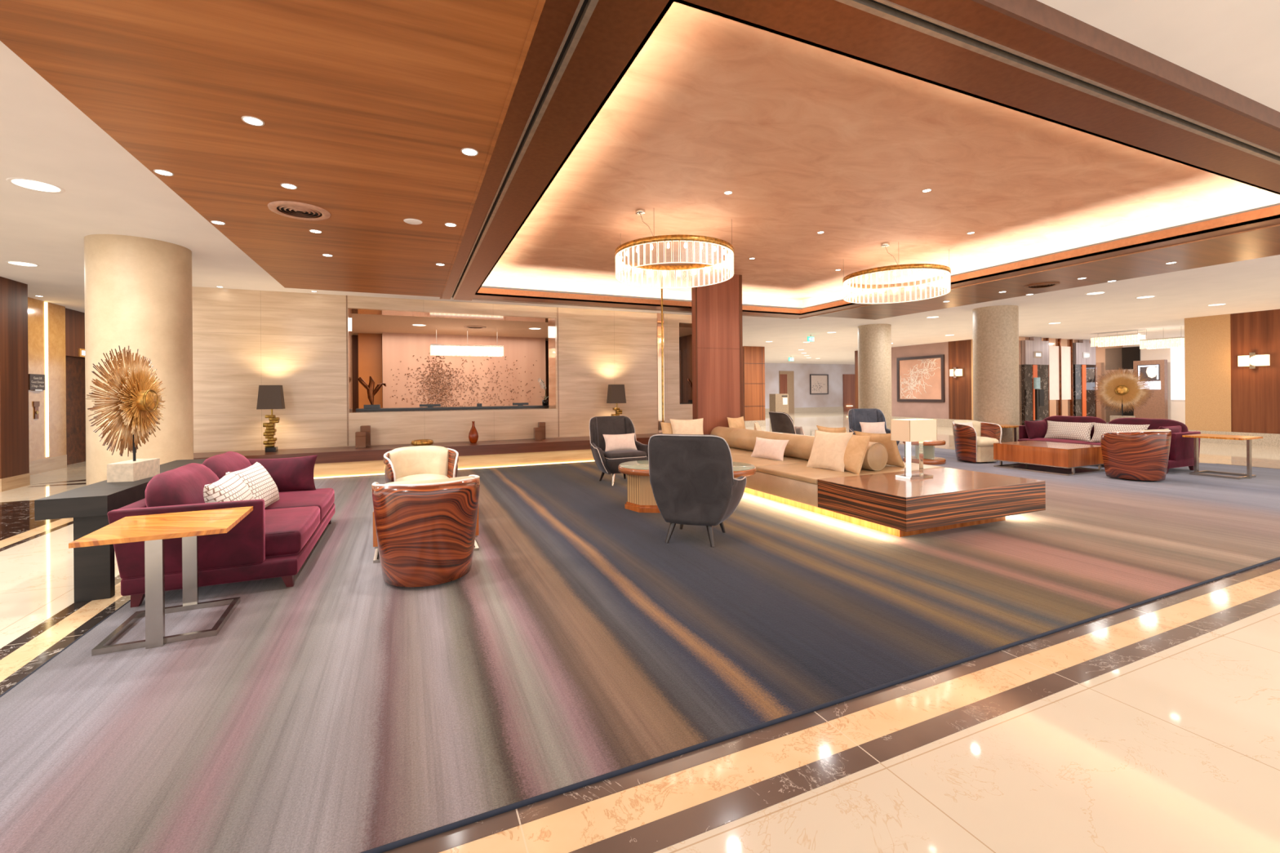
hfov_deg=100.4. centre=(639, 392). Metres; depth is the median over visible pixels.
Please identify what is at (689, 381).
abstract sculpture
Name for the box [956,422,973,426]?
cushion
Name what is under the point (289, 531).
seat cushion
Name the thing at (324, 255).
recessed light
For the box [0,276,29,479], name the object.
wall
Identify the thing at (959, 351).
wall
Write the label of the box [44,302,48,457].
light
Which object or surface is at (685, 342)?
wall
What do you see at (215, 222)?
recessed light
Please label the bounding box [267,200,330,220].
ceiling vent
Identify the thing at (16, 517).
trim
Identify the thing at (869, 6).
trim
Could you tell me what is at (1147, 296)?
recessed light
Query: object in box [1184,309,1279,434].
wall
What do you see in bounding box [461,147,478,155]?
recessed light
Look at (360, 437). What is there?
vase
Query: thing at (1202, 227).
trim
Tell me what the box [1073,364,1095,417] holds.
door
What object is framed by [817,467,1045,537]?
coffee table
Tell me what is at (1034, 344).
trim
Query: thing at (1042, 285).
ceiling vent
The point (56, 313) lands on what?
wall
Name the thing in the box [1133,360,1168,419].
kiosk
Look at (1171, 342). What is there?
crystal chandelier
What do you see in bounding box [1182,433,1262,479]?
side table
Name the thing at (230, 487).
patterned cushion
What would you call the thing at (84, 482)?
trim
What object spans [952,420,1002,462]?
tub chair
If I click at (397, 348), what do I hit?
wall
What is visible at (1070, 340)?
trim
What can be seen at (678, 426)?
cushion
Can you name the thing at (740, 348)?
trim
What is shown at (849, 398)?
door
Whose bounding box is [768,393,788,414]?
stand
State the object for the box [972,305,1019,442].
round column
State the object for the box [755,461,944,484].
seat cushion
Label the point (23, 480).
baseboard
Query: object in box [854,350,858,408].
wall
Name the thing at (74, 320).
wall
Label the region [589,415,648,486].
chair
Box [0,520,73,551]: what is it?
trim
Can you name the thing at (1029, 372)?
door
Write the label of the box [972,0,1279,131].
trim
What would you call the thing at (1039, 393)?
stand
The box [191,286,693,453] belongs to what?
wall
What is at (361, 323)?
ceiling
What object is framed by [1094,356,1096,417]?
trim
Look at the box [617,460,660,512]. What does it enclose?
round table
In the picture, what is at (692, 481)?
chair
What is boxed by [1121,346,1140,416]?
wall
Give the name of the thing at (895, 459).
cushion
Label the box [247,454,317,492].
cushion
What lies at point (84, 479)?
trim
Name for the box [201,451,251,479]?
cushion
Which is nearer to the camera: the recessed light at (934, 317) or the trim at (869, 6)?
the trim at (869, 6)
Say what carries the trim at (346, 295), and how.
attached to the wall at (243, 340)
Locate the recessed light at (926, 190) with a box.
[922,188,931,192]
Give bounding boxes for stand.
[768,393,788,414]
[1033,377,1044,420]
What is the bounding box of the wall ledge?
[193,433,659,463]
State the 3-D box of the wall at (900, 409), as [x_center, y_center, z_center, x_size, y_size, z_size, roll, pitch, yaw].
[10.262,-0.430,20.468,0.250,2.720,3.659,0,0,-24]
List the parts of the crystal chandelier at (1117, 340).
crystal panel, metal frame, crystal panel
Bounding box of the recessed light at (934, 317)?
[925,315,939,318]
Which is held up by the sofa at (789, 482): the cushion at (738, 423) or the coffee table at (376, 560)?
the cushion at (738, 423)
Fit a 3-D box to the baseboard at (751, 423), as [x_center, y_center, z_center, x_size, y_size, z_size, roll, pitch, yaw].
[4.160,1.154,20.336,0.929,0.220,0.810,0,0,-24]
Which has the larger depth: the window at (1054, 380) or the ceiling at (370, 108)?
the window at (1054, 380)
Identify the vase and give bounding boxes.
[355,431,366,448]
[360,425,371,446]
[468,421,478,443]
[533,427,542,439]
[537,422,545,439]
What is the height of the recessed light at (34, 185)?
0.006 m
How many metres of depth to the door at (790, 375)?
32.26 m
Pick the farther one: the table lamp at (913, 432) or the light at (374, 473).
the light at (374, 473)
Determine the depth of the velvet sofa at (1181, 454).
8.75 m
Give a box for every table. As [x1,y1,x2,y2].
[34,458,206,602]
[68,506,253,656]
[373,507,479,563]
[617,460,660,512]
[732,462,755,477]
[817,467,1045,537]
[902,439,946,464]
[993,440,1105,475]
[999,424,1019,441]
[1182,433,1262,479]
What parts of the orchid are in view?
pot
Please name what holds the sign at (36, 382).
attached to the wall at (56, 313)
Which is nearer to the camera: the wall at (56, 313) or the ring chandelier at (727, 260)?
the ring chandelier at (727, 260)
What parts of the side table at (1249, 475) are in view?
post, frame, post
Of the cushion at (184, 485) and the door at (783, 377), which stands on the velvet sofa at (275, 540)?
the cushion at (184, 485)
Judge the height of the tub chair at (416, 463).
0.730 m
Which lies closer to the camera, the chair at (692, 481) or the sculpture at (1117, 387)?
the chair at (692, 481)
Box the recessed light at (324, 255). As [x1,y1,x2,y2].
[322,253,333,257]
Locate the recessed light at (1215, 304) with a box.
[1206,303,1226,306]
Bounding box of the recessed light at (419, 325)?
[411,324,426,326]
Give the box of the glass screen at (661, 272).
[660,271,663,422]
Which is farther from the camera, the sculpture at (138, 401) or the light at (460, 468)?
the light at (460, 468)
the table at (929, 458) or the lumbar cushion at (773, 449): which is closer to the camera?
the lumbar cushion at (773, 449)
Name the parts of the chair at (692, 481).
leg, leg, leg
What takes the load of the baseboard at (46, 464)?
attached to the wall at (56, 313)
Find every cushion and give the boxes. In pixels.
[145,462,219,507]
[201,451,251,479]
[203,471,253,502]
[225,462,279,508]
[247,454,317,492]
[264,488,334,521]
[264,506,319,557]
[395,474,448,481]
[602,433,636,451]
[602,449,646,458]
[660,422,672,434]
[670,417,703,434]
[727,416,745,429]
[729,447,752,455]
[731,453,808,466]
[751,436,789,461]
[754,421,761,431]
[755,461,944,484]
[794,426,804,435]
[806,429,853,471]
[816,425,846,432]
[844,431,871,475]
[853,431,904,467]
[859,422,885,433]
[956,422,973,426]
[977,435,999,446]
[1017,438,1096,444]
[1024,420,1047,439]
[1043,415,1106,439]
[1044,420,1093,441]
[1089,422,1149,442]
[1107,417,1188,432]
[1157,425,1181,433]
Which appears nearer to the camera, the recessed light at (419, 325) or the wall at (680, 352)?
the recessed light at (419, 325)
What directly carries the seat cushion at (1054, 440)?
on the velvet sofa at (1181, 454)
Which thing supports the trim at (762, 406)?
attached to the wall at (753, 375)
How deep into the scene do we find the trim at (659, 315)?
11.40 m
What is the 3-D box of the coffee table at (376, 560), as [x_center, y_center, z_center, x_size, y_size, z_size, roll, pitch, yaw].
[-1.868,1.107,4.657,0.780,0.395,0.920,0,0,-24]
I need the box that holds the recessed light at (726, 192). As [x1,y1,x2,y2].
[724,191,732,194]
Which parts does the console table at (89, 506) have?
panel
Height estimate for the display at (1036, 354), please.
0.200 m
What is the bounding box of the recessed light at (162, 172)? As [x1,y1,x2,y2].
[153,168,173,176]
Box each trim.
[0,500,62,540]
[0,517,73,548]
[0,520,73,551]
[0,574,121,660]
[0,582,122,682]
[0,595,130,695]
[28,482,86,487]
[31,479,86,484]
[313,448,594,479]
[346,295,559,445]
[348,308,692,413]
[382,559,1279,852]
[439,568,1279,852]
[440,0,545,298]
[441,0,1279,319]
[449,0,1279,318]
[474,0,1279,319]
[482,189,1279,308]
[568,589,1279,852]
[657,312,664,432]
[695,270,742,418]
[750,346,764,420]
[835,0,1279,164]
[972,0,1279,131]
[1021,336,1048,364]
[1045,337,1049,417]
[1057,338,1062,415]
[1069,338,1073,416]
[1072,339,1095,364]
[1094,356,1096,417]
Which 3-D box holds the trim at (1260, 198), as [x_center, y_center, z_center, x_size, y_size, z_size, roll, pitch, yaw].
[1.764,-1.865,6.690,7.280,0.300,7.750,0,0,-24]
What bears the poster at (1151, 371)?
on the kiosk
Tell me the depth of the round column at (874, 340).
13.62 m
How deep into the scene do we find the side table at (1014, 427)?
10.30 m
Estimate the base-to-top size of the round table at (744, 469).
0.478 m
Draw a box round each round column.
[84,234,193,485]
[857,324,892,429]
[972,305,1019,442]
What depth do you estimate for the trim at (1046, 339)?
17.63 m
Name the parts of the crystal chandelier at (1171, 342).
crystal panel, metal frame, crystal panel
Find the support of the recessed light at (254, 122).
in the ceiling at (370, 108)
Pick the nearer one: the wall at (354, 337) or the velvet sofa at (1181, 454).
the velvet sofa at (1181, 454)
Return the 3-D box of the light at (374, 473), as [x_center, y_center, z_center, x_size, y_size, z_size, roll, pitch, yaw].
[-4.580,1.320,8.413,0.980,0.015,0.137,0,0,-24]
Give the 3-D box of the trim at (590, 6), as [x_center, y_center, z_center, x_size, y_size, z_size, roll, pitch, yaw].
[3.332,-1.636,5.163,8.945,0.026,12.000,0,0,-24]
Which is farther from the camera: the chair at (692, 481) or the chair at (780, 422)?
the chair at (780, 422)
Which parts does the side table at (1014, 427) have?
post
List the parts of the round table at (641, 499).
glass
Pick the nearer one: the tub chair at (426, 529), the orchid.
the tub chair at (426, 529)
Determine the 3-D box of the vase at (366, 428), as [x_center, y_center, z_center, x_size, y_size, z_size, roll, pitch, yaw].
[-4.637,0.734,9.016,0.152,0.350,0.152,0,0,-24]
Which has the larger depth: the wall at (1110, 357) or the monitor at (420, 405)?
the wall at (1110, 357)
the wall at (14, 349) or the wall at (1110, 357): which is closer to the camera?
the wall at (14, 349)
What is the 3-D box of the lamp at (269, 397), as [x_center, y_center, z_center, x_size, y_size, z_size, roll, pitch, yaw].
[-5.750,0.401,8.316,0.330,1.035,0.231,0,0,-24]
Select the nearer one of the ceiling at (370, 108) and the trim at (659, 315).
the ceiling at (370, 108)
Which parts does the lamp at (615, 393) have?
lamp shade, block stem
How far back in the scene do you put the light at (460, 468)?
9.55 m
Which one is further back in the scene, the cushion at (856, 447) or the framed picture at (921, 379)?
the framed picture at (921, 379)
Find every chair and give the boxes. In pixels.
[371,475,479,586]
[383,445,458,483]
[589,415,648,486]
[648,433,746,546]
[768,411,795,434]
[848,408,900,446]
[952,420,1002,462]
[1100,428,1171,481]
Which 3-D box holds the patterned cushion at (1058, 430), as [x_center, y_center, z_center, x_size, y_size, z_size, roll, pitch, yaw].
[7.693,0.687,9.579,0.220,0.338,0.766,0,0,-27]
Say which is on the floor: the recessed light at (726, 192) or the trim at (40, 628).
the trim at (40, 628)
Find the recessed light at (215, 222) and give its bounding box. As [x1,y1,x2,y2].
[210,220,225,225]
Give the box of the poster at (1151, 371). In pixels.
[1137,364,1159,381]
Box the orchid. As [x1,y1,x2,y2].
[537,377,548,405]
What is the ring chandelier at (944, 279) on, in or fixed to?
hanging from the ceiling at (806, 140)
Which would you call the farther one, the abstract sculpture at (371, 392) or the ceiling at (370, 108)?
the abstract sculpture at (371, 392)
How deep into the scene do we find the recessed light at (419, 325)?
11.81 m
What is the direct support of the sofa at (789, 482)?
on the area rug
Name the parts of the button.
plate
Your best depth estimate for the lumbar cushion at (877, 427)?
9.94 m
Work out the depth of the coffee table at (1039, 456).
8.32 m
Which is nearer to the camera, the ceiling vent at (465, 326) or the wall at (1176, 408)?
the ceiling vent at (465, 326)
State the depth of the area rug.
2.67 m
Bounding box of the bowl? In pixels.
[410,439,433,445]
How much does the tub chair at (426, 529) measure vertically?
0.730 m
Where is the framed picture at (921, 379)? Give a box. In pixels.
[896,354,945,402]
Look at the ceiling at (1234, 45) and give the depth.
5.30 m
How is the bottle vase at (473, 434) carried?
on the wall ledge
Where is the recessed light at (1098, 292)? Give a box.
[1084,291,1106,294]
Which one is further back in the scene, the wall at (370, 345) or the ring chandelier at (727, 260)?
the wall at (370, 345)
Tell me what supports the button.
attached to the wall at (56, 313)
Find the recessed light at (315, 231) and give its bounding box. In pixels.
[309,229,322,233]
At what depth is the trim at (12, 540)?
5.15 m
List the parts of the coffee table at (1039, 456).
frame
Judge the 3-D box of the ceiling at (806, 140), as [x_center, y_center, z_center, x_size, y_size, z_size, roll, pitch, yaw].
[1.762,-2.066,6.690,7.400,0.100,7.850,0,0,-24]
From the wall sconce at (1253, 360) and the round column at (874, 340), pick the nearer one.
the wall sconce at (1253, 360)
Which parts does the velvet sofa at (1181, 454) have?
arm, rail, arm, leg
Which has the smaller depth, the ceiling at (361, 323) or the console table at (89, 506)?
the console table at (89, 506)
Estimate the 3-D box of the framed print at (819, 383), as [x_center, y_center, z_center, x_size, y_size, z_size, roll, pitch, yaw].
[11.154,-0.525,33.176,1.449,1.254,0.050,0,0,-24]
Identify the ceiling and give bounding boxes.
[0,0,538,297]
[0,0,1279,364]
[351,313,692,341]
[488,1,1261,299]
[816,225,1279,319]
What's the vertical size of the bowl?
0.090 m
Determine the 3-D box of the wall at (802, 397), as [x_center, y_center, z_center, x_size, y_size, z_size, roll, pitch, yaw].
[9.784,-0.435,32.662,20.000,2.700,0.100,0,0,-24]
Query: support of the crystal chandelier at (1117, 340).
hanging from the ceiling at (1234, 45)
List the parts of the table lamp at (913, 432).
lamp stem, lamp shade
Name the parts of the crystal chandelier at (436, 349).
crystal panel, metal frame, crystal panel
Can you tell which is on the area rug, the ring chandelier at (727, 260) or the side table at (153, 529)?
the side table at (153, 529)
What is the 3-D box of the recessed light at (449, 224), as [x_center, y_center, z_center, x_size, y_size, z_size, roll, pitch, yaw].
[-1.784,-1.581,5.025,0.110,0.006,0.110,0,0,-24]
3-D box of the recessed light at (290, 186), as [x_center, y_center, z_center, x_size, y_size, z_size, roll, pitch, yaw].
[-2.676,-1.574,4.066,0.110,0.006,0.110,0,0,-24]
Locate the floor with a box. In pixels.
[0,411,1279,852]
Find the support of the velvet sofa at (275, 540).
on the area rug
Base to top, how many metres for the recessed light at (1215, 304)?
0.006 m
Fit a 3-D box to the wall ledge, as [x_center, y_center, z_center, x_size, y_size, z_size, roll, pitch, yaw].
[-2.297,0.974,9.754,10.250,0.168,0.868,0,0,-24]
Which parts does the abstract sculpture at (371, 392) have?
stem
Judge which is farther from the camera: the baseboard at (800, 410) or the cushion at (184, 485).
the baseboard at (800, 410)
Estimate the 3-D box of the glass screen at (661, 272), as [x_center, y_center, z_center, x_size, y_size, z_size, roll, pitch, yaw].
[0.619,-0.361,8.743,0.577,3.288,0.024,0,0,-24]
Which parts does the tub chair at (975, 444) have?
seat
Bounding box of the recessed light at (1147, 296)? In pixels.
[1135,295,1156,298]
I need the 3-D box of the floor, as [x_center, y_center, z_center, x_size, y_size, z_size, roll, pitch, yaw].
[1.606,1.336,18.904,46.000,0.100,38.600,0,0,-24]
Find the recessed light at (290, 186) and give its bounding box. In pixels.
[280,182,297,189]
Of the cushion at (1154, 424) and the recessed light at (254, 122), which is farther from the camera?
the cushion at (1154, 424)
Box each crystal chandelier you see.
[430,328,503,356]
[1090,329,1145,346]
[1139,328,1184,349]
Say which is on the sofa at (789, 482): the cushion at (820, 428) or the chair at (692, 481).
the cushion at (820, 428)
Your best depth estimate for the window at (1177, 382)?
18.09 m
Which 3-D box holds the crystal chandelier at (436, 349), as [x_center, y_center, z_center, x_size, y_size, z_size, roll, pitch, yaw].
[-4.083,-1.190,12.623,1.637,0.629,0.232,0,0,-24]
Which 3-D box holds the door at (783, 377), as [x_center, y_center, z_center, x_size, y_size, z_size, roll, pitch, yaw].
[8.627,-0.095,32.037,0.525,2.039,0.020,0,0,-24]
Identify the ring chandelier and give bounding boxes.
[614,208,733,288]
[842,241,951,303]
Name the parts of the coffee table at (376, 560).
frame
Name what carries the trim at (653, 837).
on the floor
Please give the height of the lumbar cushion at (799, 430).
0.245 m
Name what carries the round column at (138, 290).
on the floor
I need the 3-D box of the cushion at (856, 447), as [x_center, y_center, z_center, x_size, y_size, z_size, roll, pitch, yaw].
[2.303,0.653,5.797,0.192,0.422,0.452,0,0,-16]
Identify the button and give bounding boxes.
[32,401,39,418]
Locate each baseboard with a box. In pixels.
[0,472,30,492]
[29,454,66,475]
[744,420,765,426]
[764,406,843,413]
[892,416,967,427]
[1188,430,1279,447]
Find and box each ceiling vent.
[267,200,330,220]
[463,325,485,328]
[1023,281,1060,288]
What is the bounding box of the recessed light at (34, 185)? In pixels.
[5,177,65,193]
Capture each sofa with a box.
[107,451,335,607]
[710,426,944,518]
[1017,415,1200,474]
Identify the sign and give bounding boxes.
[28,373,44,391]
[807,334,813,341]
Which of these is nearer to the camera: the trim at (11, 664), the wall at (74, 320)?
the trim at (11, 664)
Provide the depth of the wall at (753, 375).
19.95 m
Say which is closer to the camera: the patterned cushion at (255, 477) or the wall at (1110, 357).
the patterned cushion at (255, 477)
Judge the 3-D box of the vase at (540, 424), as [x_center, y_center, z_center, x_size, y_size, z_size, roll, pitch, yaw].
[-1.881,0.724,10.215,0.122,0.320,0.122,0,0,-24]
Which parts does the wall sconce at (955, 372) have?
lamp shade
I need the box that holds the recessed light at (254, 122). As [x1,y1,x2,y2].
[241,115,264,126]
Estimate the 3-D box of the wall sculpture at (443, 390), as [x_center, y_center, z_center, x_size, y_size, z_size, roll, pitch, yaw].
[-4.468,-0.261,13.966,3.771,1.537,0.016,0,0,-24]
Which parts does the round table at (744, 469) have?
glass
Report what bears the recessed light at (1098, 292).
in the ceiling at (1234, 45)
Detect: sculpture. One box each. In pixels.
[85,345,166,482]
[357,376,386,408]
[390,352,540,407]
[687,377,692,402]
[1091,366,1155,421]
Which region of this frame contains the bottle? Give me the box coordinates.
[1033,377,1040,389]
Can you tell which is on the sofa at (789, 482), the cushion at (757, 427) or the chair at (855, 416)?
the cushion at (757, 427)
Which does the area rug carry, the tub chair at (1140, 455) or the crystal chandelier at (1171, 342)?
the tub chair at (1140, 455)
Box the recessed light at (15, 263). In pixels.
[4,261,39,266]
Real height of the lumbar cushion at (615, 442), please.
0.245 m
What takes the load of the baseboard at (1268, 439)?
attached to the wall at (1255, 393)
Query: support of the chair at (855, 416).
on the area rug
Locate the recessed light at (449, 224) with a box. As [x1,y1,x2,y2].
[444,222,456,226]
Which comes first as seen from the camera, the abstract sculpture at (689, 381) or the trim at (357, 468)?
the trim at (357, 468)
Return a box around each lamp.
[256,385,284,452]
[606,384,626,416]
[890,418,937,479]
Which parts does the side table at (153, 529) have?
post, frame, post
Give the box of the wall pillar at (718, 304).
[691,271,740,435]
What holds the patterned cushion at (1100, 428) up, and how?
on the velvet sofa at (1181, 454)
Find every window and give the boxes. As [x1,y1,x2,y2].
[1048,346,1071,399]
[1170,346,1185,399]
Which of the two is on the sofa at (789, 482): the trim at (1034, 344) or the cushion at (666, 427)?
the cushion at (666, 427)
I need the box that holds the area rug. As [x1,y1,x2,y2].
[0,444,1279,852]
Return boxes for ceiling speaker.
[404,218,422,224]
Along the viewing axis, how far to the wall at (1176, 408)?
18.35 m
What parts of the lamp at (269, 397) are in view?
lamp shade, block stem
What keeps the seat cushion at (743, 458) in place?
on the sofa at (789, 482)
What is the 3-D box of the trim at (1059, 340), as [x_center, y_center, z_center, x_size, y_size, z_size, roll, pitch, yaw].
[14.120,-0.323,17.934,0.060,3.000,0.070,0,0,-24]
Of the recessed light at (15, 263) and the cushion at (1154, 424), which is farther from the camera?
the cushion at (1154, 424)
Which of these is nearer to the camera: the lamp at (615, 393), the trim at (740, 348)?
the trim at (740, 348)
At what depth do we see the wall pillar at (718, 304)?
8.92 m
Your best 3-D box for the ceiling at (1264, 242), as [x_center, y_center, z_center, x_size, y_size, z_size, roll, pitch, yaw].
[5.876,-1.666,8.472,1.760,0.030,6.960,0,0,-24]
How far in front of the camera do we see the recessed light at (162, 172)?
3.80 m
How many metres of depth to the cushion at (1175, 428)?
8.22 m
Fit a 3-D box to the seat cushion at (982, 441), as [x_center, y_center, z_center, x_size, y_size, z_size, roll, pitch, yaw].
[6.019,0.861,9.563,0.566,0.150,0.590,0,0,-15]
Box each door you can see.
[65,355,85,465]
[778,370,794,413]
[779,373,786,393]
[843,373,855,411]
[1022,364,1048,425]
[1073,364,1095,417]
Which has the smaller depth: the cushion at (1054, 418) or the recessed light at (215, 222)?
the recessed light at (215, 222)
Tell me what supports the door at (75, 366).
in the wall at (74, 320)
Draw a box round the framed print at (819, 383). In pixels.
[809,373,828,394]
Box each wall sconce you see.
[949,367,962,377]
[1238,352,1270,368]
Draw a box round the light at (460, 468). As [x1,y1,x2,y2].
[457,460,594,470]
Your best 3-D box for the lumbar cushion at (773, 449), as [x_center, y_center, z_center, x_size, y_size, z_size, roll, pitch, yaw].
[1.687,0.731,6.968,0.159,0.266,0.588,-1,0,-34]
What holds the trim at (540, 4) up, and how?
attached to the ceiling at (370, 108)
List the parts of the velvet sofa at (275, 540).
frame, leg, arm, rail, leg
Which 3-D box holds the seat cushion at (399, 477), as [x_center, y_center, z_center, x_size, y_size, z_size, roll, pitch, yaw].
[-2.253,0.933,5.508,0.566,0.150,0.590,-1,0,-29]
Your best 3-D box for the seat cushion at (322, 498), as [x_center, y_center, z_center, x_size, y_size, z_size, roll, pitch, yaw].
[-3.240,1.026,4.781,0.796,0.190,0.932,0,0,-23]
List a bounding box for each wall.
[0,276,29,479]
[27,297,66,461]
[65,307,84,358]
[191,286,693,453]
[351,334,548,411]
[358,333,382,408]
[382,332,546,408]
[679,334,692,402]
[679,350,681,402]
[742,346,764,421]
[764,363,854,408]
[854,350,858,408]
[891,342,948,418]
[948,339,973,420]
[1018,336,1123,425]
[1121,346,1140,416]
[1122,344,1185,424]
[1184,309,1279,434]
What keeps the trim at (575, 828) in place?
on the floor
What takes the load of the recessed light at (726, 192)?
in the ceiling at (806, 140)
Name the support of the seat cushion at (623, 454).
on the chair at (608, 462)
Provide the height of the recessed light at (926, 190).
0.006 m
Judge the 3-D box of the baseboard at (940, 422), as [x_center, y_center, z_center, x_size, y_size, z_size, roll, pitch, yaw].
[10.543,1.068,19.749,0.330,0.280,6.422,0,0,-24]
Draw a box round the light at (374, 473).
[313,473,384,479]
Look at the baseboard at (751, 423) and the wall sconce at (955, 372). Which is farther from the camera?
the baseboard at (751, 423)
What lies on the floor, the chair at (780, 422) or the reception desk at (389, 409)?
the reception desk at (389, 409)
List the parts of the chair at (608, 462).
leg, leg, seat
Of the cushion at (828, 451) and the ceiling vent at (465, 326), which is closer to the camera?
the cushion at (828, 451)
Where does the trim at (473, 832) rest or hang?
on the floor
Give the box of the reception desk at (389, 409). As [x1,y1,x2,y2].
[355,404,548,411]
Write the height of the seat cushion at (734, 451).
0.064 m
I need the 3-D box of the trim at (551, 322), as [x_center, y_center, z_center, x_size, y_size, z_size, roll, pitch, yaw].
[-1.722,-0.595,10.932,7.490,1.880,0.580,0,0,-24]
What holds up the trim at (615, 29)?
attached to the ceiling at (370, 108)
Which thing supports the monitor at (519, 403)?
on the reception desk at (389, 409)
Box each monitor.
[419,404,440,407]
[512,402,528,405]
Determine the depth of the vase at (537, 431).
9.96 m
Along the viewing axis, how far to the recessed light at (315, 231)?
5.19 m
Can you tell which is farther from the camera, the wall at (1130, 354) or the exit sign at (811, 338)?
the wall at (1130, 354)

